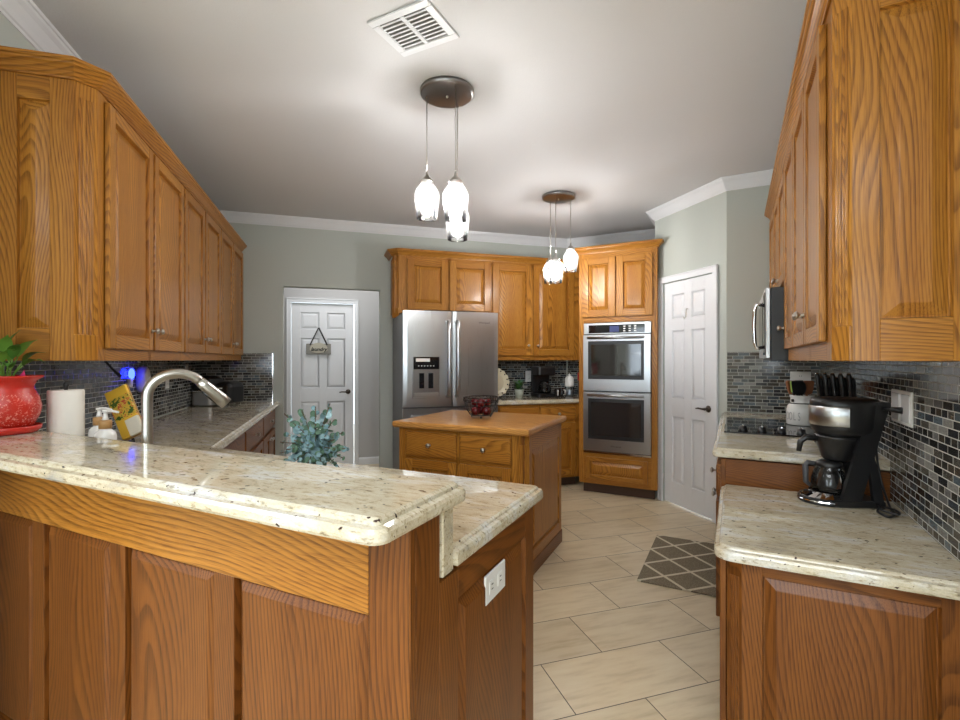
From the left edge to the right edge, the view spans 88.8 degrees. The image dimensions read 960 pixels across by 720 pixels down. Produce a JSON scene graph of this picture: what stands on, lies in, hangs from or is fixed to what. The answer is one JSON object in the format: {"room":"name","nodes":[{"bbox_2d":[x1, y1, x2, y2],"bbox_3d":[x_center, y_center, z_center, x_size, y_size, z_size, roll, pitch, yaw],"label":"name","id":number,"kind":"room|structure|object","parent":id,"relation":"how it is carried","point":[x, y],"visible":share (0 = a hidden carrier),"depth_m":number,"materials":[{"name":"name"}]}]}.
{"room":"kitchen","nodes":[
{"label":"kitchen","id":0,"kind":"room"},
{"bbox_2d":[0,13,201,430],"bbox_3d":[-2.207,-0.052,2.942,0.110,2.745,3.785,0,0,-16],"label":"wall","id":1,"kind":"structure","parent":0,"point":[10,36],"depth_m":1.95,"materials":[{"name":"grey paint"}]},
{"bbox_2d":[0,70,183,360],"bbox_3d":[-1.761,-0.525,2.352,0.386,1.057,1.116,0,0,-16],"label":"upper cabinet","id":2,"kind":"object","parent":1,"relation":"attached to","point":[92,219],"visible":1,"depth_m":1.86,"materials":[{"name":"brown wood"}]},
{"bbox_2d":[105,361,121,377],"bbox_3d":[-1.888,0.049,2.519,0.020,0.089,0.104,0,0,5],"label":"cord","id":3,"kind":"object","parent":2,"relation":"hanging from","point":[118,374],"visible":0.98,"depth_m":2.52,"materials":[{"name":"black plastic"}]},
{"bbox_2d":[0,45,246,251],"bbox_3d":[-1.867,-1.083,3.274,0.386,0.063,3.106,0,0,-10],"label":"crown molding","id":4,"kind":"structure","parent":2,"relation":"attached to","point":[12,59],"depth_m":1.99,"materials":[{"name":"brown wood"}]},
{"bbox_2d":[0,361,202,435],"bbox_3d":[-2.183,0.204,3.074,0.008,0.399,3.325,0,0,-16],"label":"tile backsplash","id":5,"kind":"structure","parent":1,"relation":"attached to","point":[96,378],"depth_m":2.68,"materials":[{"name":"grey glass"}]},
{"bbox_2d":[127,368,134,386],"bbox_3d":[-2.140,0.108,3.006,0.036,0.113,0.044,0,0,-16],"label":"night light","id":6,"kind":"object","parent":5,"relation":"attached to","point":[131,373],"visible":0.96,"depth_m":2.99,"materials":[{"name":"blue plastic"}]},
{"bbox_2d":[136,366,150,393],"bbox_3d":[-2.181,0.130,3.176,0.052,0.184,0.116,0,0,-16],"label":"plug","id":7,"kind":"object","parent":5,"relation":"attached to","point":[143,375],"visible":0.71,"depth_m":3.13,"materials":[{"name":"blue plastic"}]},
{"bbox_2d":[165,380,168,388],"bbox_3d":[-2.353,0.155,3.689,0.008,0.118,0.075,0,0,-16],"label":"outlet plate","id":8,"kind":"object","parent":5,"relation":"attached to","point":[166,381],"visible":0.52,"depth_m":3.67,"materials":[{"name":"white plastic"}]},
{"bbox_2d":[181,188,220,360],"bbox_3d":[-2.050,-0.525,3.350,0.380,1.057,0.959,0,0,-16],"label":"upper cabinet","id":9,"kind":"object","parent":1,"relation":"attached to","point":[202,235],"visible":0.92,"depth_m":3.33,"materials":[{"name":"brown wood"}]},
{"bbox_2d":[218,229,242,359],"bbox_3d":[-2.318,-0.525,4.269,0.381,1.057,0.954,0,0,-16],"label":"upper cabinet","id":10,"kind":"object","parent":1,"relation":"attached to","point":[231,256],"visible":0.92,"depth_m":4.25,"materials":[{"name":"brown wood"}]},
{"bbox_2d":[284,288,378,464],"bbox_3d":[-1.591,-0.052,6.209,3.700,2.745,0.100,0,0,-17],"label":"wall","id":11,"kind":"structure","parent":0,"point":[368,301],"depth_m":6.20,"materials":[{"name":"grey paint"}]},
{"bbox_2d":[286,297,357,464],"bbox_3d":[-1.938,0.282,6.054,0.845,2.075,0.087,0,0,-18],"label":"door","id":12,"kind":"structure","parent":11,"relation":"in","point":[318,380],"depth_m":6.07,"materials":[{"name":"white paint"}]},
{"bbox_2d":[306,328,330,353],"bbox_3d":[-1.980,-0.234,6.015,0.290,0.329,0.027,0,0,-18],"label":"sign","id":13,"kind":"object","parent":12,"relation":"hanging from","point":[316,348],"visible":1,"depth_m":6.01,"materials":[{"name":"grey"}]},
{"bbox_2d":[359,456,378,464],"bbox_3d":[-0.859,1.275,6.381,1.400,0.090,0.012,0,0,-17],"label":"baseboard","id":14,"kind":"structure","parent":11,"relation":"attached to","point":[362,460],"depth_m":6.20,"materials":[{"name":"white paint"}]},
{"bbox_2d":[229,222,566,468],"bbox_3d":[-0.919,-0.052,5.283,4.064,2.745,0.110,0,0,-18],"label":"wall","id":15,"kind":"structure","parent":0,"point":[275,258],"depth_m":5.00,"materials":[{"name":"grey paint"}]},
{"bbox_2d":[202,353,272,400],"bbox_3d":[-2.389,0.170,4.756,0.704,0.469,0.010,0,0,-18],"label":"tile backsplash","id":16,"kind":"structure","parent":15,"relation":"attached to","point":[254,370],"depth_m":4.80,"materials":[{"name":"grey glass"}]},
{"bbox_2d":[391,255,490,317],"bbox_3d":[-0.421,-0.740,5.196,1.036,0.629,0.326,0,0,-17],"label":"upper cabinet","id":17,"kind":"object","parent":15,"relation":"attached to","point":[417,283],"visible":0.88,"depth_m":5.04,"materials":[{"name":"brown wood"}]},
{"bbox_2d":[384,248,578,266],"bbox_3d":[0.175,-1.083,5.217,2.355,0.063,0.359,0,0,-10],"label":"crown molding","id":18,"kind":"structure","parent":17,"relation":"attached to","point":[389,253],"depth_m":5.11,"materials":[{"name":"brown wood"}]},
{"bbox_2d":[498,360,565,394],"bbox_3d":[0.485,0.204,5.663,1.130,0.399,0.008,0,0,-18],"label":"tile backsplash","id":19,"kind":"structure","parent":15,"relation":"attached to","point":[515,370],"depth_m":5.68,"materials":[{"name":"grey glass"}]},
{"bbox_2d":[525,371,530,381],"bbox_3d":[0.564,0.190,5.679,0.078,0.125,0.008,0,0,-18],"label":"outlet plate","id":20,"kind":"object","parent":19,"relation":"attached to","point":[527,373],"visible":0.89,"depth_m":5.67,"materials":[{"name":"white plastic"}]},
{"bbox_2d":[491,261,578,359],"bbox_3d":[0.676,-0.525,5.524,1.249,1.057,0.360,0,0,-18],"label":"upper cabinet","id":21,"kind":"object","parent":15,"relation":"attached to","point":[537,320],"visible":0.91,"depth_m":5.35,"materials":[{"name":"brown wood"}]},
{"bbox_2d":[32,0,806,238],"bbox_3d":[0.175,-1.455,2.502,12.000,0.060,11.400,0,0,28],"label":"ceiling","id":22,"kind":"structure","parent":0,"point":[300,108],"depth_m":2.65,"materials":[{"name":"white paint"}]},
{"bbox_2d":[367,0,458,56],"bbox_3d":[-0.283,-1.418,2.109,0.300,0.011,0.260,0,0,28],"label":"ceiling vent","id":23,"kind":"object","parent":22,"relation":"in","point":[416,27],"visible":1,"depth_m":2.10,"materials":[{"name":"metal"}]},
{"bbox_2d":[414,76,473,241],"bbox_3d":[-0.168,-1.042,2.611,0.321,0.764,0.319,0,0,28],"label":"pendant light","id":24,"kind":"object","parent":22,"relation":"hanging from","point":[438,91],"visible":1,"depth_m":2.56,"materials":[{"name":"glass"}]},
{"bbox_2d":[420,171,433,188],"bbox_3d":[-0.281,-0.958,2.594,0.072,0.090,0.072,0,0,27],"label":"socket","id":25,"kind":"object","parent":24,"relation":"attached to","point":[426,181],"depth_m":2.56,"materials":[{"name":"grey metal"}]},
{"bbox_2d":[449,171,462,182],"bbox_3d":[-0.124,-0.920,2.495,0.072,0.090,0.072,0,0,27],"label":"socket","id":26,"kind":"object","parent":24,"relation":"attached to","point":[455,179],"depth_m":2.47,"materials":[{"name":"grey metal"}]},
{"bbox_2d":[542,190,578,283],"bbox_3d":[0.676,-1.040,4.244,0.316,0.768,0.309,0,0,28],"label":"pendant light","id":27,"kind":"object","parent":22,"relation":"hanging from","point":[561,196],"visible":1,"depth_m":4.23,"materials":[{"name":"glass"}]},
{"bbox_2d":[551,253,559,263],"bbox_3d":[0.643,-0.866,4.163,0.072,0.090,0.072,0,0,27],"label":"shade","id":28,"kind":"object","parent":27,"relation":"attached to","point":[555,260],"depth_m":4.13,"materials":[{"name":"white glass"}]},
{"bbox_2d":[365,464,719,719],"bbox_3d":[0.175,1.345,2.502,12.000,0.050,11.400,0,0,28],"label":"floor","id":29,"kind":"structure","parent":0,"point":[608,644],"depth_m":2.43,"materials":[{"name":"tile"}]},
{"bbox_2d":[224,433,244,450],"bbox_3d":[-1.734,0.887,2.786,0.670,0.866,0.818,0,0,-16],"label":"base cabinet","id":30,"kind":"object","parent":29,"relation":"on","point":[238,444],"visible":0.02,"depth_m":3.02,"materials":[{"name":"red wood"}]},
{"bbox_2d":[244,418,262,452],"bbox_3d":[-1.965,0.887,3.578,0.670,0.866,0.828,0,0,-16],"label":"base cabinet","id":31,"kind":"object","parent":29,"relation":"on","point":[253,435],"visible":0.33,"depth_m":3.65,"materials":[{"name":"red wood"}]},
{"bbox_2d":[0,470,532,719],"bbox_3d":[-0.790,0.811,1.616,1.797,1.017,0.685,0,0,26],"label":"base cabinet","id":32,"kind":"object","parent":29,"relation":"on","point":[113,606],"visible":0.7,"depth_m":1.19,"materials":[{"name":"red wood"}]},
{"bbox_2d":[484,559,504,605],"bbox_3d":[0.040,0.575,1.271,0.008,0.074,0.125,0,0,26],"label":"outlet plate","id":33,"kind":"object","parent":32,"relation":"attached to","point":[494,581],"visible":1,"depth_m":1.26,"materials":[{"name":"white plastic"}]},
{"bbox_2d":[489,578,494,594],"bbox_3d":[0.031,0.575,1.246,0.003,0.032,0.030,0,0,26],"label":"socket","id":34,"kind":"object","parent":33,"relation":"attached to","point":[492,583],"depth_m":1.24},
{"bbox_2d":[498,570,502,585],"bbox_3d":[0.053,0.575,1.293,0.003,0.032,0.030,0,0,26],"label":"socket","id":35,"kind":"object","parent":33,"relation":"attached to","point":[500,575],"depth_m":1.29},
{"bbox_2d":[261,409,274,454],"bbox_3d":[-2.196,0.887,4.370,0.670,0.866,0.818,0,0,-16],"label":"base cabinet","id":36,"kind":"object","parent":29,"relation":"on","point":[268,438],"visible":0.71,"depth_m":4.41,"materials":[{"name":"red wood"}]},
{"bbox_2d":[116,401,542,565],"bbox_3d":[-1.495,0.427,2.768,1.515,0.042,4.456,0,0,-34],"label":"countertop","id":37,"kind":"structure","parent":36,"relation":"on","point":[488,507],"depth_m":1.78,"materials":[{"name":"beige stone"}]},
{"bbox_2d":[46,382,84,435],"bbox_3d":[-1.606,0.245,1.902,0.136,0.320,0.136,0,0,28],"label":"paper towel roll","id":38,"kind":"object","parent":37,"relation":"on","point":[65,408],"visible":0.59,"depth_m":1.86,"materials":[{"name":"white"}]},
{"bbox_2d":[88,407,112,436],"bbox_3d":[-1.521,0.297,1.960,0.075,0.217,0.073,0,0,-43],"label":"soap dispenser","id":39,"kind":"object","parent":37,"relation":"on","point":[92,430],"visible":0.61,"depth_m":1.94,"materials":[{"name":"white ceramic"}]},
{"bbox_2d":[88,426,98,436],"bbox_3d":[-1.522,0.333,1.959,0.072,0.146,0.072,0,0,27],"label":"bottle","id":40,"kind":"object","parent":39,"relation":"on","point":[92,430],"depth_m":1.93,"materials":[{"name":"plastic"}]},
{"bbox_2d":[93,410,118,439],"bbox_3d":[-1.420,0.297,1.860,0.075,0.217,0.073,0,0,-43],"label":"soap dispenser","id":41,"kind":"object","parent":37,"relation":"on","point":[105,430],"visible":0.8,"depth_m":1.85,"materials":[{"name":"white ceramic"}]},
{"bbox_2d":[93,428,116,439],"bbox_3d":[-1.422,0.333,1.860,0.072,0.146,0.072,0,0,27],"label":"bottle","id":42,"kind":"object","parent":41,"relation":"attached to","point":[107,433],"depth_m":1.84,"materials":[{"name":"plastic"}]},
{"bbox_2d":[104,384,140,441],"bbox_3d":[-1.552,0.255,2.143,0.211,0.300,0.086,0,0,0],"label":"booklet","id":43,"kind":"object","parent":37,"relation":"on","point":[128,419],"visible":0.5,"depth_m":2.14,"materials":[{"name":"yellow paper"}]},
{"bbox_2d":[141,369,230,443],"bbox_3d":[-1.020,0.218,1.704,0.114,0.375,0.269,0,0,36],"label":"kitchen faucet","id":44,"kind":"object","parent":37,"relation":"on","point":[210,391],"visible":0.72,"depth_m":1.65,"materials":[{"name":"grey metal"}]},
{"bbox_2d":[192,376,243,405],"bbox_3d":[-2.338,0.272,4.379,0.375,0.256,0.259,0,0,7],"label":"countertop grill","id":45,"kind":"object","parent":37,"relation":"on","point":[234,390],"visible":0.63,"depth_m":4.29,"materials":[{"name":"black metal"}]},
{"bbox_2d":[0,430,465,577],"bbox_3d":[-1.002,0.357,1.358,2.027,0.194,0.317,0,0,26],"label":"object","id":46,"kind":"structure","parent":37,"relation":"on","point":[369,508],"depth_m":1.04,"materials":[{"name":"beige stone"}]},
{"bbox_2d":[0,330,45,435],"bbox_3d":[-1.666,0.074,1.720,0.214,0.367,0.242,0,0,-42],"label":"flower pot","id":47,"kind":"object","parent":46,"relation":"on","point":[21,404],"visible":1,"depth_m":1.70,"materials":[{"name":"red ceramic"}]},
{"bbox_2d":[280,403,348,466],"bbox_3d":[-0.614,0.283,1.785,0.239,0.245,0.164,0,0,28],"label":"eucalyptus arrangement","id":48,"kind":"object","parent":37,"relation":"on","point":[314,446],"visible":0.9,"depth_m":1.78,"materials":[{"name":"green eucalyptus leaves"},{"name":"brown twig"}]},
{"bbox_2d":[393,310,497,468],"bbox_3d":[-0.359,0.417,4.909,0.918,1.765,0.821,0,0,-18],"label":"refrigerator","id":49,"kind":"object","parent":29,"relation":"on","point":[440,357],"visible":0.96,"depth_m":4.57,"materials":[{"name":"grey"}]},
{"bbox_2d":[392,410,565,574],"bbox_3d":[0.020,0.863,3.412,0.960,0.914,0.830,0,0,25],"label":"kitchen island","id":50,"kind":"object","parent":29,"relation":"on","point":[520,448],"visible":0.56,"depth_m":3.13,"materials":[{"name":"red wood"}]},
{"bbox_2d":[463,395,498,418],"bbox_3d":[0.007,0.330,3.457,0.258,0.148,0.258,0,0,28],"label":"fruit basket","id":51,"kind":"object","parent":50,"relation":"on","point":[470,397],"visible":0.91,"depth_m":3.40,"materials":[{"name":"black metal"}]},
{"bbox_2d":[471,406,480,414],"bbox_3d":[-0.030,0.349,3.436,0.072,0.068,0.072,0,0,-44],"label":"apple","id":52,"kind":"object","parent":51,"relation":"in","point":[474,409],"visible":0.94,"depth_m":3.41,"materials":[{"name":"red food"}]},
{"bbox_2d":[476,399,485,406],"bbox_3d":[0.007,0.290,3.415,0.072,0.068,0.072,0,0,-24],"label":"apple","id":53,"kind":"object","parent":51,"relation":"in","point":[477,400],"visible":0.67,"depth_m":3.39,"materials":[{"name":"red food"}]},
{"bbox_2d":[481,405,490,414],"bbox_3d":[0.044,0.349,3.436,0.072,0.068,0.072,0,0,42],"label":"apple","id":54,"kind":"object","parent":51,"relation":"in","point":[486,408],"visible":0.89,"depth_m":3.41,"materials":[{"name":"red food"}]},
{"bbox_2d":[497,403,578,484],"bbox_3d":[0.547,0.887,5.299,0.970,0.866,0.710,0,0,-18],"label":"base cabinet","id":55,"kind":"object","parent":29,"relation":"on","point":[570,427],"visible":0.27,"depth_m":5.08,"materials":[{"name":"brown wood"}]},
{"bbox_2d":[498,395,578,404],"bbox_3d":[0.735,0.427,5.374,1.384,0.042,0.688,0,0,-18],"label":"countertop","id":56,"kind":"structure","parent":55,"relation":"on","point":[527,399],"depth_m":5.04,"materials":[{"name":"beige stone"}]},
{"bbox_2d":[498,368,508,396],"bbox_3d":[0.159,0.245,5.289,0.318,0.329,0.135,0,0,-18],"label":"decorative plate","id":57,"kind":"object","parent":56,"relation":"on","point":[503,382],"visible":0.36,"depth_m":5.29,"materials":[{"name":"beige ceramic"}]},
{"bbox_2d":[513,380,524,397],"bbox_3d":[0.416,0.306,5.303,0.148,0.200,0.143,0,0,-7],"label":"potted herb","id":58,"kind":"object","parent":56,"relation":"on","point":[518,392],"visible":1,"depth_m":5.27,"materials":[{"name":"green plant"}]},
{"bbox_2d":[515,389,523,397],"bbox_3d":[0.425,0.360,5.303,0.104,0.090,0.104,0,0,-17],"label":"pot","id":59,"kind":"object","parent":58,"relation":"attached to","point":[518,392],"depth_m":5.26,"materials":[{"name":"white ceramic"}]},
{"bbox_2d":[531,366,554,396],"bbox_3d":[0.707,0.238,5.407,0.220,0.335,0.272,0,0,-18],"label":"drip coffee maker","id":60,"kind":"object","parent":56,"relation":"on","point":[540,386],"visible":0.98,"depth_m":5.38,"materials":[{"name":"black plastic"}]},
{"bbox_2d":[554,388,560,397],"bbox_3d":[0.834,0.355,5.290,0.076,0.100,0.097,0,0,37],"label":"mug","id":61,"kind":"object","parent":56,"relation":"on","point":[557,391],"visible":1,"depth_m":5.27,"materials":[{"name":"black ceramic"}]},
{"bbox_2d":[561,388,565,396],"bbox_3d":[0.895,0.355,5.367,0.076,0.100,0.097,0,0,-2],"label":"mug","id":62,"kind":"object","parent":56,"relation":"on","point":[563,391],"visible":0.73,"depth_m":5.34,"materials":[{"name":"black ceramic"}]},
{"bbox_2d":[565,373,573,395],"bbox_3d":[1.011,0.278,5.540,0.104,0.255,0.104,0,0,-18],"label":"blender","id":63,"kind":"object","parent":56,"relation":"on","point":[569,380],"visible":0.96,"depth_m":5.51,"materials":[{"name":"white"}]},
{"bbox_2d":[565,387,573,395],"bbox_3d":[1.011,0.353,5.540,0.100,0.105,0.100,0,0,-17],"label":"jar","id":64,"kind":"object","parent":56,"relation":"on","point":[568,392],"depth_m":5.51,"materials":[{"name":"silver glass"}]},
{"bbox_2d":[575,239,663,498],"bbox_3d":[1.449,0.102,4.983,0.849,2.435,0.652,0,0,28],"label":"tall cabinet","id":65,"kind":"object","parent":29,"relation":"on","point":[616,286],"depth_m":4.71,"materials":[{"name":"brown wood"}]},
{"bbox_2d":[583,321,650,457],"bbox_3d":[1.431,0.277,4.952,0.638,1.278,0.623,0,0,28],"label":"double oven","id":66,"kind":"object","parent":65,"relation":"in","point":[616,356],"visible":1,"depth_m":4.70,"materials":[{"name":"silver metal"}]},
{"bbox_2d":[637,535,715,596],"bbox_3d":[1.327,1.314,3.193,0.445,0.010,0.850,0,0,28],"label":"rug","id":67,"kind":"object","parent":29,"relation":"on","point":[671,562],"visible":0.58,"depth_m":3.11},
{"bbox_2d":[710,456,891,616],"bbox_3d":[1.778,0.887,2.930,0.676,0.866,1.809,0,0,28],"label":"base cabinet","id":68,"kind":"object","parent":29,"relation":"on","point":[730,471],"visible":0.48,"depth_m":2.19,"materials":[{"name":"red wood"}]},
{"bbox_2d":[712,412,889,470],"bbox_3d":[1.788,0.427,2.916,0.668,0.042,1.820,0,0,28],"label":"countertop","id":69,"kind":"structure","parent":68,"relation":"on","point":[726,445],"depth_m":2.28,"materials":[{"name":"beige stone"}]},
{"bbox_2d":[724,417,813,436],"bbox_3d":[1.768,0.384,2.958,0.515,0.044,0.770,0,0,28],"label":"cooktop","id":70,"kind":"object","parent":69,"relation":"in","point":[773,427],"visible":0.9,"depth_m":2.84,"materials":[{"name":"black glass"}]},
{"bbox_2d":[786,395,814,425],"bbox_3d":[1.978,0.306,3.011,0.168,0.180,0.166,0,0,-12],"label":"utensil crock","id":71,"kind":"object","parent":70,"relation":"on","point":[797,413],"visible":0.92,"depth_m":2.96,"materials":[{"name":"white ceramic"}]},
{"bbox_2d":[785,380,795,393],"bbox_3d":[1.941,0.245,3.040,0.069,0.235,0.043,0,0,0],"label":"wooden spatula","id":72,"kind":"object","parent":71,"relation":"in","point":[787,382],"visible":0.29,"depth_m":3.04,"materials":[{"name":"brown wood"}]},
{"bbox_2d":[790,381,802,395],"bbox_3d":[1.929,0.245,2.985,0.083,0.235,0.033,0,0,-12],"label":"spatula","id":73,"kind":"object","parent":71,"relation":"in","point":[796,386],"visible":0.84,"depth_m":2.98,"materials":[{"name":"black plastic"}]},
{"bbox_2d":[801,381,805,395],"bbox_3d":[1.970,0.247,3.003,0.056,0.230,0.021,0,0,-3],"label":"ladle","id":74,"kind":"object","parent":71,"relation":"in","point":[803,383],"visible":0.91,"depth_m":3.00,"materials":[{"name":"black plastic"}]},
{"bbox_2d":[803,381,813,395],"bbox_3d":[2.025,0.245,3.025,0.072,0.235,0.028,0,0,0],"label":"wooden turner","id":75,"kind":"object","parent":71,"relation":"in","point":[809,384],"visible":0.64,"depth_m":3.02,"materials":[{"name":"brown wood"}]},
{"bbox_3d":[1.772,0.306,2.403,0.180,0.200,0.170,0,0,-37],"label":"knife block","id":76,"kind":"object","parent":69,"relation":"on","visible":0},
{"bbox_2d":[814,373,821,396],"bbox_3d":[1.670,0.157,2.411,0.052,0.189,0.022,0,0,-17],"label":"kitchen knife","id":77,"kind":"object","parent":76,"relation":"in","point":[817,376],"visible":0.6,"depth_m":2.40,"materials":[{"name":"black plastic"}]},
{"bbox_2d":[820,377,824,396],"bbox_3d":[1.710,0.177,2.442,0.052,0.189,0.022,0,0,-17],"label":"kitchen knife","id":78,"kind":"object","parent":76,"relation":"in","point":[821,379],"visible":0.23,"depth_m":2.43,"materials":[{"name":"black plastic"}]},
{"bbox_2d":[822,373,829,395],"bbox_3d":[1.690,0.157,2.385,0.052,0.189,0.022,0,0,-17],"label":"kitchen knife","id":79,"kind":"object","parent":76,"relation":"in","point":[824,375],"visible":0.6,"depth_m":2.38,"materials":[{"name":"black plastic"}]},
{"bbox_2d":[828,377,832,395],"bbox_3d":[1.730,0.177,2.416,0.052,0.189,0.022,0,0,-17],"label":"kitchen knife","id":80,"kind":"object","parent":76,"relation":"in","point":[829,380],"visible":0.26,"depth_m":2.40,"materials":[{"name":"black plastic"}]},
{"bbox_2d":[830,373,837,395],"bbox_3d":[1.710,0.157,2.360,0.052,0.189,0.022,0,0,-17],"label":"kitchen knife","id":81,"kind":"object","parent":76,"relation":"in","point":[832,375],"visible":0.6,"depth_m":2.35,"materials":[{"name":"black plastic"}]},
{"bbox_2d":[836,377,840,395],"bbox_3d":[1.750,0.177,2.390,0.052,0.189,0.022,0,0,-17],"label":"kitchen knife","id":82,"kind":"object","parent":76,"relation":"in","point":[837,380],"visible":0.25,"depth_m":2.38,"materials":[{"name":"black plastic"}]},
{"bbox_2d":[838,373,845,396],"bbox_3d":[1.730,0.157,2.334,0.052,0.189,0.022,0,0,-17],"label":"kitchen knife","id":83,"kind":"object","parent":76,"relation":"in","point":[840,375],"visible":0.57,"depth_m":2.33,"materials":[{"name":"black plastic"}]},
{"bbox_2d":[844,377,848,396],"bbox_3d":[1.769,0.177,2.364,0.052,0.189,0.022,0,0,-17],"label":"kitchen knife","id":84,"kind":"object","parent":76,"relation":"in","point":[845,379],"visible":0.25,"depth_m":2.35,"materials":[{"name":"black plastic"}]},
{"bbox_2d":[846,373,853,396],"bbox_3d":[1.749,0.157,2.308,0.052,0.189,0.022,0,0,-17],"label":"kitchen knife","id":85,"kind":"object","parent":76,"relation":"in","point":[848,376],"visible":0.6,"depth_m":2.30,"materials":[{"name":"black plastic"}]},
{"bbox_2d":[852,377,856,396],"bbox_3d":[1.789,0.177,2.338,0.052,0.189,0.022,0,0,-17],"label":"kitchen knife","id":86,"kind":"object","parent":76,"relation":"in","point":[853,379],"visible":0.29,"depth_m":2.33,"materials":[{"name":"black plastic"}]},
{"bbox_2d":[720,558,959,719],"bbox_3d":[1.193,0.962,1.733,0.601,0.716,0.804,0,0,28],"label":"base cabinet","id":87,"kind":"object","parent":29,"relation":"on","point":[794,646],"visible":0.66,"depth_m":1.39,"materials":[{"name":"red wood"}]},
{"bbox_2d":[714,484,959,600],"bbox_3d":[1.181,0.581,1.710,0.632,0.042,0.861,0,0,28],"label":"countertop","id":88,"kind":"structure","parent":87,"relation":"on","point":[761,527],"depth_m":1.50,"materials":[{"name":"beige stone"}]},
{"bbox_2d":[796,396,890,508],"bbox_3d":[1.409,0.353,1.939,0.287,0.412,0.204,0,0,5],"label":"coffee maker","id":89,"kind":"object","parent":88,"relation":"on","point":[848,430],"visible":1,"depth_m":1.86,"materials":[{"name":"black plastic"}]},
{"bbox_2d":[796,433,857,461],"bbox_3d":[1.385,0.345,1.951,0.220,0.100,0.160,0,0,27],"label":"basket","id":90,"kind":"object","parent":89,"relation":"on","point":[833,447],"depth_m":1.89,"materials":[{"name":"black plastic"}]},
{"bbox_2d":[875,407,902,517],"bbox_3d":[1.509,0.366,1.813,0.092,0.389,0.218,0,0,28],"label":"power cord","id":91,"kind":"object","parent":89,"relation":"attached to","point":[899,410],"visible":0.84,"depth_m":1.80,"materials":[{"name":"black plastic"}]},
{"bbox_2d":[567,239,652,394],"bbox_3d":[1.545,-0.052,5.633,1.097,2.745,0.100,0,0,28],"label":"wall","id":92,"kind":"structure","parent":0,"point":[573,255],"depth_m":5.70,"materials":[{"name":"grey paint"}]},
{"bbox_2d":[568,360,578,393],"bbox_3d":[1.208,0.204,5.746,0.370,0.399,0.008,0,0,28],"label":"tile backsplash","id":93,"kind":"structure","parent":92,"relation":"attached to","point":[573,365],"depth_m":5.79,"materials":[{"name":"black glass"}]},
{"bbox_2d":[655,191,726,500],"bbox_3d":[1.870,-0.052,4.605,0.382,2.745,1.468,0,0,2],"label":"wall","id":94,"kind":"structure","parent":0,"point":[694,237],"depth_m":4.15,"materials":[{"name":"grey paint"}]},
{"bbox_2d":[0,0,772,247],"bbox_3d":[0.270,-1.378,2.970,4.662,0.090,5.084,0,0,-16],"label":"trim","id":95,"kind":"structure","parent":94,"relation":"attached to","point":[25,16],"depth_m":4.74,"materials":[{"name":"white paint"}]},
{"bbox_2d":[657,264,717,523],"bbox_3d":[1.815,0.275,4.297,0.087,2.090,0.737,0,0,-18],"label":"door","id":96,"kind":"structure","parent":94,"relation":"in","point":[691,305],"depth_m":4.28,"materials":[{"name":"white paint"}]},
{"bbox_2d":[727,185,777,413],"bbox_3d":[2.244,-0.052,3.770,0.620,2.745,0.100,0,0,28],"label":"wall","id":97,"kind":"structure","parent":0,"point":[747,225],"depth_m":3.81,"materials":[{"name":"grey paint"}]},
{"bbox_2d":[727,352,819,413],"bbox_3d":[2.216,0.171,3.722,0.606,0.466,0.008,0,0,28],"label":"tile backsplash","id":98,"kind":"structure","parent":97,"relation":"attached to","point":[755,384],"depth_m":3.76,"materials":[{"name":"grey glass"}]},
{"bbox_2d":[790,372,810,380],"bbox_3d":[2.374,0.145,3.630,0.130,0.118,0.008,0,0,28],"label":"outlet plate","id":99,"kind":"object","parent":98,"relation":"attached to","point":[805,376],"visible":0.52,"depth_m":3.63,"materials":[{"name":"white plastic"}]},
{"bbox_2d":[886,361,959,501],"bbox_3d":[1.718,-0.052,1.969,0.110,2.745,3.580,0,0,28],"label":"wall","id":100,"kind":"structure","parent":0,"point":[924,361],"depth_m":1.51,"materials":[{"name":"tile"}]},
{"bbox_2d":[769,208,773,288],"bbox_3d":[2.213,-0.525,3.440,0.360,1.057,0.482,0,0,28],"label":"upper cabinet","id":101,"kind":"object","parent":100,"relation":"attached to","point":[771,224],"visible":0.12,"depth_m":3.54,"materials":[{"name":"brown wood"}]},
{"bbox_2d":[771,170,783,286],"bbox_3d":[1.921,-0.726,2.879,0.360,0.657,0.777,0,0,28],"label":"upper cabinet","id":102,"kind":"object","parent":100,"relation":"attached to","point":[778,280],"visible":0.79,"depth_m":2.89,"materials":[{"name":"brown wood"}]},
{"bbox_2d":[752,287,788,360],"bbox_3d":[1.872,-0.194,2.905,0.472,0.394,0.770,0,0,28],"label":"microwave","id":103,"kind":"object","parent":102,"relation":"attached to","point":[771,304],"visible":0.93,"depth_m":2.63,"materials":[{"name":"silver metal"}]},
{"bbox_2d":[777,132,797,360],"bbox_3d":[1.639,-0.525,2.337,0.360,1.057,0.438,0,0,28],"label":"upper cabinet","id":104,"kind":"object","parent":100,"relation":"attached to","point":[788,165],"visible":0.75,"depth_m":2.41,"materials":[{"name":"brown wood"}]},
{"bbox_2d":[792,0,959,360],"bbox_3d":[1.327,-0.525,1.734,0.364,1.057,0.916,0,0,28],"label":"upper cabinet","id":105,"kind":"object","parent":100,"relation":"attached to","point":[876,129],"visible":1,"depth_m":1.34,"materials":[{"name":"brown wood"}]},
{"bbox_2d":[764,0,830,219],"bbox_3d":[1.711,-1.083,2.471,0.357,0.063,2.677,0,0,28],"label":"crown molding","id":106,"kind":"structure","parent":105,"relation":"attached to","point":[816,11],"depth_m":1.91,"materials":[{"name":"brown wood"}]},
{"bbox_2d":[820,361,959,561],"bbox_3d":[1.725,0.281,2.111,0.008,0.553,3.298,0,0,28],"label":"tile backsplash","id":107,"kind":"structure","parent":100,"relation":"attached to","point":[924,458],"depth_m":1.62,"materials":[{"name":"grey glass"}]},
{"bbox_2d":[891,389,913,427],"bbox_3d":[1.549,0.173,1.792,0.009,0.123,0.266,0,0,28],"label":"outlet plate","id":108,"kind":"object","parent":107,"relation":"attached to","point":[899,398],"visible":0.99,"depth_m":1.78,"materials":[{"name":"white plastic"}]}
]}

